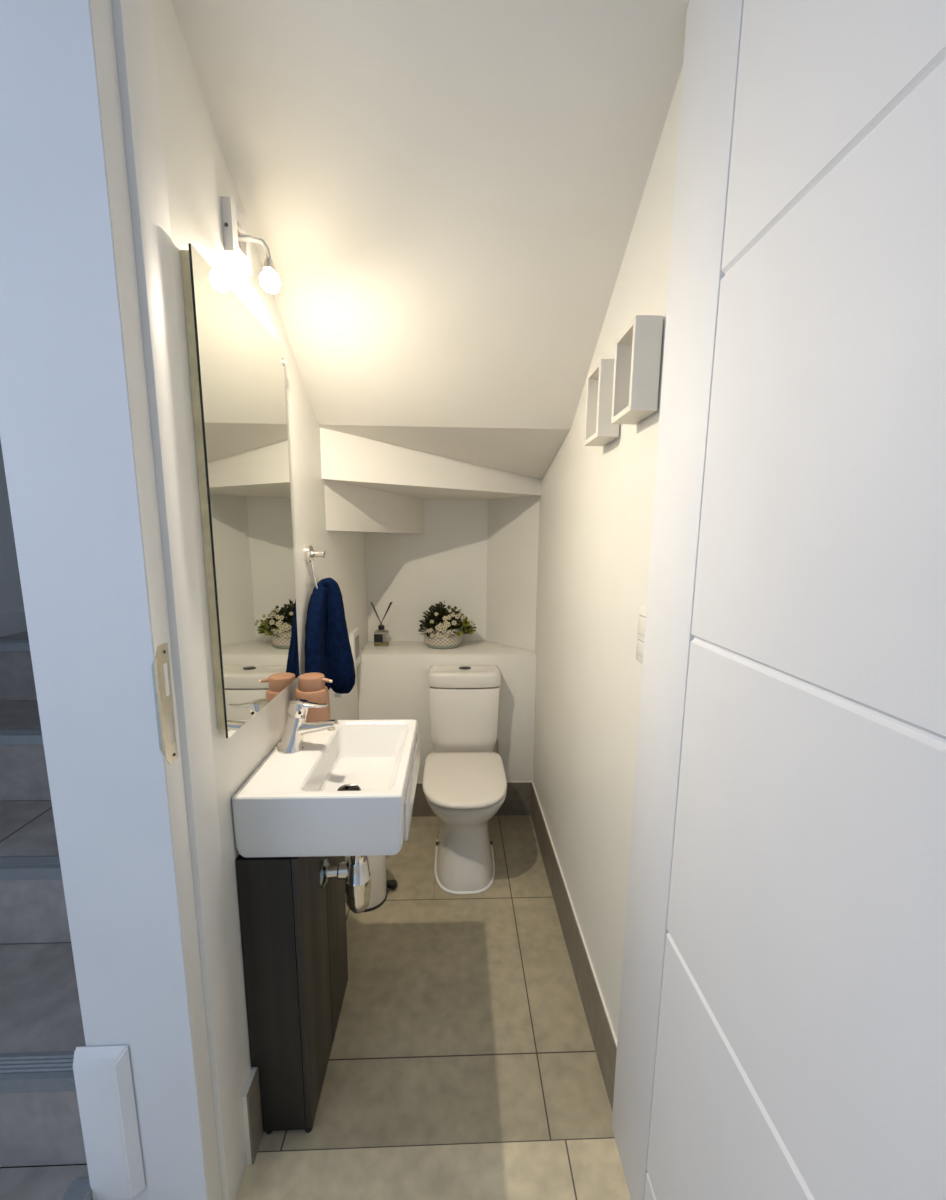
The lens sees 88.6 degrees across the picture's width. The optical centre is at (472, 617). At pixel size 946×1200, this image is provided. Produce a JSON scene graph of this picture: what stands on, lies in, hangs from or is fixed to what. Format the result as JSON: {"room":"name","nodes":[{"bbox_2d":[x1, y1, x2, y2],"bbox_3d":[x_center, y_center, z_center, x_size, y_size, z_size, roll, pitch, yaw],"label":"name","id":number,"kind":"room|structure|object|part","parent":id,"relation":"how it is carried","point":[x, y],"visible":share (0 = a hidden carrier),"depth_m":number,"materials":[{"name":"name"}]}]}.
{"room":"bathroom","nodes":[
{"label":"bathroom","id":0,"kind":"room"},
{"bbox_2d":[0,439,44,800],"bbox_3d":[-1.903,-0.213,2.071,0.120,2.620,3.700,0,9,-2],"label":"wall","id":1,"kind":"structure","parent":0,"point":[11,597],"depth_m":1.91,"materials":[{"name":"white paint"}]},
{"bbox_2d":[0,610,26,636],"bbox_3d":[-1.844,-0.039,2.292,0.020,0.085,1.105,0,9,-2],"label":"baseboard","id":2,"kind":"structure","parent":1,"relation":"attached to","point":[14,622],"depth_m":1.92,"materials":[{"name":"white paint"}]},
{"bbox_2d":[0,0,195,1199],"bbox_3d":[-0.635,-0.003,0.851,0.173,2.620,0.136,0,9,-2],"label":"wall","id":3,"kind":"structure","parent":0,"point":[58,436],"depth_m":0.77,"materials":[{"name":"white paint"}]},
{"bbox_2d":[73,1045,144,1199],"bbox_3d":[-0.697,0.969,0.927,0.097,0.336,0.018,0,9,-2],"label":"trim","id":4,"kind":"structure","parent":3,"relation":"attached to","point":[102,1074],"depth_m":0.92,"materials":[{"name":"white paint"}]},
{"bbox_2d":[72,0,206,1199],"bbox_3d":[-0.536,0.125,0.806,0.022,2.385,0.002,0,9,-2],"label":"trim","id":5,"kind":"structure","parent":3,"relation":"attached to","point":[81,10],"depth_m":0.76,"materials":[{"name":"white paint"}]},
{"bbox_2d":[89,0,221,1199],"bbox_3d":[-0.536,0.128,0.832,0.024,2.370,0.050,0,9,-2],"label":"trim","id":6,"kind":"structure","parent":3,"relation":"attached to","point":[102,26],"depth_m":0.78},
{"bbox_2d":[151,642,177,763],"bbox_3d":[-0.525,0.149,0.828,0.006,0.210,0.040,1,9,5],"label":"strike plate","id":7,"kind":"object","parent":3,"relation":"attached to","point":[161,676],"visible":1,"depth_m":0.82,"materials":[{"name":"metal"}]},
{"bbox_2d":[152,0,367,1092],"bbox_3d":[-0.660,-0.176,1.914,0.205,2.620,2.018,0,9,-2],"label":"wall","id":8,"kind":"structure","parent":0,"point":[198,174],"depth_m":1.06,"materials":[{"name":"white paint"}]},
{"bbox_2d":[111,0,246,1199],"bbox_3d":[-0.533,0.117,0.900,0.036,2.370,0.088,0,9,-2],"label":"door frame","id":9,"kind":"structure","parent":8,"relation":"attached to","point":[133,21],"depth_m":0.85,"materials":[{"name":"white wood"}]},
{"bbox_2d":[180,243,298,737],"bbox_3d":[-0.515,-0.241,1.151,0.023,0.912,0.469,0,9,-2],"label":"mirror","id":10,"kind":"object","parent":8,"relation":"attached to","point":[236,365],"visible":1,"depth_m":1.05,"materials":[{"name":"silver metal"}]},
{"bbox_2d":[241,1067,256,1164],"bbox_3d":[-0.552,1.068,1.831,0.016,0.193,1.442,0,9,-2],"label":"trim","id":11,"kind":"structure","parent":8,"relation":"attached to","point":[253,1069],"depth_m":1.12,"materials":[{"name":"white paint"}]},
{"bbox_2d":[221,197,280,292],"bbox_3d":[-0.473,-0.797,1.059,0.096,0.156,0.098,0,9,-2],"label":"wall lamp","id":12,"kind":"object","parent":8,"relation":"attached to","point":[238,239],"visible":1,"depth_m":1.05,"materials":[{"name":"white metal"}]},
{"bbox_3d":[-0.512,-0.825,1.054,0.019,0.100,0.096,0,9,-2],"label":"mounting plate","id":13,"kind":"part","parent":12,"relation":"part of","materials":[{"name":"white metal"}]},
{"bbox_3d":[-0.477,-0.803,1.055,0.073,0.046,0.016,-1,9,-6],"label":"lamp arm","id":14,"kind":"part","parent":12,"relation":"part of","materials":[{"name":"silver metal"}]},
{"bbox_3d":[-0.447,-0.742,1.070,0.043,0.043,0.043,0,9,-2],"label":"light bulb","id":15,"kind":"part","parent":12,"relation":"part of","materials":[{"name":"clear glass"}]},
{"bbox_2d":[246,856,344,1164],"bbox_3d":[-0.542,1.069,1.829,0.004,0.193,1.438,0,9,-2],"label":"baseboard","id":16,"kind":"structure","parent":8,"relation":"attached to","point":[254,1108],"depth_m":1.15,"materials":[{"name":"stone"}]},
{"bbox_2d":[304,545,330,588],"bbox_3d":[-0.518,-0.170,1.641,0.056,0.154,0.141,0,9,-2],"label":"towel hook","id":17,"kind":"object","parent":8,"relation":"attached to","point":[309,553],"visible":0.87,"depth_m":1.58,"materials":[{"name":"silver metal"}]},
{"bbox_3d":[-0.509,-0.209,1.594,0.042,0.024,0.024,0,9,-2],"label":"post","id":18,"kind":"part","parent":17,"relation":"part of","materials":[{"name":"silver metal"}]},
{"bbox_2d":[305,578,355,696],"bbox_3d":[-0.490,0.077,1.631,0.118,0.414,0.261,5,10,26],"label":"hand towel","id":19,"kind":"object","parent":8,"relation":"attached to","point":[328,652],"visible":0.89,"depth_m":1.63,"materials":[{"name":"fabric"}]},
{"bbox_2d":[349,628,360,667],"bbox_3d":[-0.564,0.148,2.327,0.022,0.174,0.155,0,9,-2],"label":"air vent","id":20,"kind":"object","parent":8,"relation":"in","point":[354,636],"visible":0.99,"depth_m":2.29,"materials":[{"name":"plastic"}]},
{"bbox_2d":[0,815,630,1199],"bbox_3d":[-0.139,1.356,0.875,3.600,0.060,4.500,0,9,-2],"label":"floor","id":21,"kind":"structure","parent":0,"point":[463,1064],"depth_m":1.36,"materials":[{"name":"tile"}]},
{"bbox_2d":[0,631,92,1199],"bbox_3d":[-1.298,0.626,1.792,1.068,1.064,2.346,0,9,-2],"label":"staircase","id":22,"kind":"structure","parent":21,"relation":"on","point":[41,1024],"depth_m":1.15,"materials":[{"name":"grey tile"}]},
{"bbox_2d":[235,854,347,1133],"bbox_3d":[-0.468,0.870,1.335,0.136,0.744,0.410,0,9,-2],"label":"base cabinet","id":23,"kind":"object","parent":21,"relation":"on","point":[294,936],"visible":0.89,"depth_m":1.15,"materials":[{"name":"brown wood"}]},
{"bbox_3d":[-0.403,0.881,1.234,0.016,0.730,0.202,0,9,-2],"label":"door","id":24,"kind":"part","parent":23,"relation":"part of","materials":[{"name":"brown wood"}]},
{"bbox_2d":[232,720,419,857],"bbox_3d":[-0.345,0.425,1.290,0.376,0.147,0.459,0,9,-2],"label":"washbasin","id":25,"kind":"object","parent":23,"relation":"in","point":[350,789],"visible":0.98,"depth_m":1.08,"materials":[{"name":"white ceramic"}]},
{"bbox_2d":[277,698,337,753],"bbox_3d":[-0.441,0.286,1.285,0.157,0.138,0.068,0,9,-2],"label":"mixer tap","id":26,"kind":"object","parent":25,"relation":"on","point":[291,742],"visible":1,"depth_m":1.27,"materials":[{"name":"silver metal"}]},
{"bbox_3d":[-0.421,0.228,1.285,0.073,0.017,0.038,0,9,-2],"label":"lever handle","id":27,"kind":"part","parent":26,"relation":"part of","materials":[{"name":"silver metal"}]},
{"bbox_3d":[-0.422,0.295,1.290,0.119,0.050,0.041,0,9,-2],"label":"spout","id":28,"kind":"part","parent":26,"relation":"part of","materials":[{"name":"silver metal"}]},
{"bbox_2d":[294,672,332,720],"bbox_3d":[-0.477,0.246,1.438,0.101,0.156,0.101,-6,11,-36],"label":"soap dispenser","id":29,"kind":"object","parent":25,"relation":"on","point":[311,686],"visible":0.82,"depth_m":1.40,"materials":[{"name":"plastic"}]},
{"bbox_2d":[294,686,330,720],"bbox_3d":[-0.477,0.265,1.441,0.101,0.117,0.101,0,9,-2],"label":"bottle","id":30,"kind":"object","parent":29,"relation":"attached to","point":[318,694],"depth_m":1.40,"materials":[{"name":"plastic"}]},
{"bbox_2d":[320,856,370,912],"bbox_3d":[-0.338,0.651,1.294,0.127,0.300,0.072,-1,9,-10],"label":"trap","id":31,"kind":"object","parent":25,"relation":"attached to","point":[355,872],"visible":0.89,"depth_m":1.28,"materials":[{"name":"silver metal"}]},
{"bbox_2d":[345,856,370,912],"bbox_3d":[-0.310,0.722,1.312,0.068,0.156,0.068,0,9,-2],"label":"cup","id":32,"kind":"object","parent":31,"relation":"attached to","point":[357,873],"depth_m":1.29,"materials":[{"name":"silver metal"}]},
{"bbox_3d":[-0.164,0.439,1.319,0.011,0.098,0.408,0,9,-2],"label":"rail","id":33,"kind":"part","parent":25,"relation":"part of","materials":[{"name":"white ceramic"}]},
{"bbox_3d":[-0.411,0.847,1.438,0.016,0.730,0.204,0,9,-2],"label":"door","id":34,"kind":"part","parent":23,"relation":"part of","materials":[{"name":"brown wood"}]},
{"bbox_2d":[345,855,397,911],"bbox_3d":[-0.414,1.002,1.962,0.203,0.284,0.166,0,9,-2],"label":"pedal bin","id":35,"kind":"object","parent":21,"relation":"on","point":[377,863],"visible":0.26,"depth_m":1.92,"materials":[{"name":"white metal"}]},
{"bbox_2d":[422,665,506,894],"bbox_3d":[-0.037,0.690,2.191,0.367,0.834,0.640,0,9,-2],"label":"toilet","id":36,"kind":"object","parent":21,"relation":"on","point":[464,783],"visible":1,"depth_m":2.15,"materials":[{"name":"beige ceramic"}]},
{"bbox_3d":[-0.042,0.282,2.361,0.342,0.072,0.169,0,9,-2],"label":"cistern lid","id":37,"kind":"part","parent":36,"relation":"part of","materials":[{"name":"beige ceramic"}]},
{"bbox_3d":[-0.036,0.693,2.105,0.361,0.024,0.472,0,9,-2],"label":"seat lid","id":38,"kind":"part","parent":36,"relation":"part of","materials":[{"name":"beige plastic"}]},
{"bbox_2d":[365,499,487,640],"bbox_3d":[-0.141,-0.155,2.809,0.903,2.300,0.198,0,9,-2],"label":"wall","id":39,"kind":"structure","parent":0,"point":[447,562],"depth_m":2.69,"materials":[{"name":"white paint"}]},
{"bbox_2d":[357,641,536,782],"bbox_3d":[-0.138,0.589,2.674,0.903,0.875,0.344,0,9,-2],"label":"ledge","id":40,"kind":"object","parent":39,"relation":"attached to","point":[392,678],"depth_m":2.47,"materials":[{"name":"white paint"}]},
{"bbox_2d":[370,602,391,645],"bbox_3d":[-0.494,0.031,2.625,0.119,0.236,0.075,0,9,-2],"label":"reed diffuser","id":41,"kind":"object","parent":40,"relation":"on","point":[381,636],"visible":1,"depth_m":2.60,"materials":[{"name":"clear glass"}]},
{"bbox_2d":[374,629,388,645],"bbox_3d":[-0.497,0.105,2.637,0.074,0.086,0.074,0,9,-2],"label":"bottle","id":42,"kind":"object","parent":41,"relation":"attached to","point":[381,636],"depth_m":2.60,"materials":[{"name":"clear glass"}]},
{"bbox_2d":[419,601,475,648],"bbox_3d":[-0.138,0.029,2.608,0.322,0.252,0.245,0,9,-2],"label":"flower pot","id":43,"kind":"object","parent":40,"relation":"on","point":[446,634],"visible":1,"depth_m":2.55,"materials":[{"name":"white ceramic"}]},
{"bbox_3d":[-0.162,0.141,2.628,0.199,0.024,0.199,0,9,-2],"label":"pot","id":44,"kind":"part","parent":43,"relation":"part of","materials":[{"name":"white ceramic"}]},
{"bbox_2d":[412,782,530,816],"bbox_3d":[-0.131,0.958,2.554,0.875,0.186,0.004,0,9,-2],"label":"baseboard","id":45,"kind":"structure","parent":40,"relation":"attached to","point":[517,801],"depth_m":2.56,"materials":[{"name":"stone"}]},
{"bbox_2d":[171,0,688,532],"bbox_3d":[-0.096,-0.887,1.722,0.903,1.144,1.810,0,9,-2],"label":"ceiling","id":46,"kind":"structure","parent":0,"point":[444,197],"depth_m":1.09,"materials":[{"name":"paint"}]},
{"bbox_2d":[486,496,539,651],"bbox_3d":[0.204,-0.549,2.524,0.237,1.424,0.265,0,9,-2],"label":"wall","id":47,"kind":"structure","parent":0,"point":[513,523],"depth_m":2.56,"materials":[{"name":"white paint"}]},
{"bbox_2d":[533,66,682,1038],"bbox_3d":[0.413,-0.177,1.980,0.139,2.620,1.969,0,9,-2],"label":"wall","id":48,"kind":"structure","parent":0,"point":[597,502],"depth_m":1.38,"materials":[{"name":"white paint"}]},
{"bbox_2d":[530,782,616,1111],"bbox_3d":[0.335,1.071,1.887,0.004,0.186,1.390,0,9,-2],"label":"baseboard","id":49,"kind":"structure","parent":48,"relation":"attached to","point":[603,1040],"depth_m":1.56,"materials":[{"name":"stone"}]},
{"bbox_2d":[584,359,619,445],"bbox_3d":[0.343,-0.559,1.277,0.060,0.184,0.128,0,9,-2],"label":"cube shelf","id":50,"kind":"object","parent":48,"relation":"attached to","point":[599,430],"visible":0.83,"depth_m":1.23,"materials":[{"name":"beige paint"}]},
{"bbox_2d":[611,315,662,424],"bbox_3d":[0.352,-0.525,1.044,0.060,0.180,0.124,0,9,-2],"label":"cube shelf","id":51,"kind":"object","parent":48,"relation":"attached to","point":[638,347],"visible":1,"depth_m":0.99,"materials":[{"name":"beige paint"}]},
{"bbox_2d":[636,606,646,663],"bbox_3d":[0.373,0.040,1.059,0.011,0.124,0.072,0,9,-2],"label":"light switch","id":52,"kind":"object","parent":48,"relation":"attached to","point":[642,610],"visible":0.53,"depth_m":1.07,"materials":[{"name":"plastic"}]},
{"bbox_3d":[1.030,0.114,0.962,1.264,2.385,0.181,0,9,-2],"label":"wall","id":53,"kind":"structure","parent":0,"visible":0},
{"bbox_2d":[612,0,743,1199],"bbox_3d":[0.380,0.120,0.932,0.038,2.370,0.191,0,9,-2],"label":"trim","id":54,"kind":"structure","parent":53,"relation":"attached to","point":[713,27],"depth_m":0.87,"materials":[{"name":"white paint"}]},
{"bbox_2d":[644,0,945,1199],"bbox_3d":[0.407,0.207,0.416,0.052,2.345,0.863,0,9,-2],"label":"door","id":55,"kind":"structure","parent":53,"relation":"in","point":[801,1050],"depth_m":0.53,"materials":[{"name":"white paint"}]}
]}

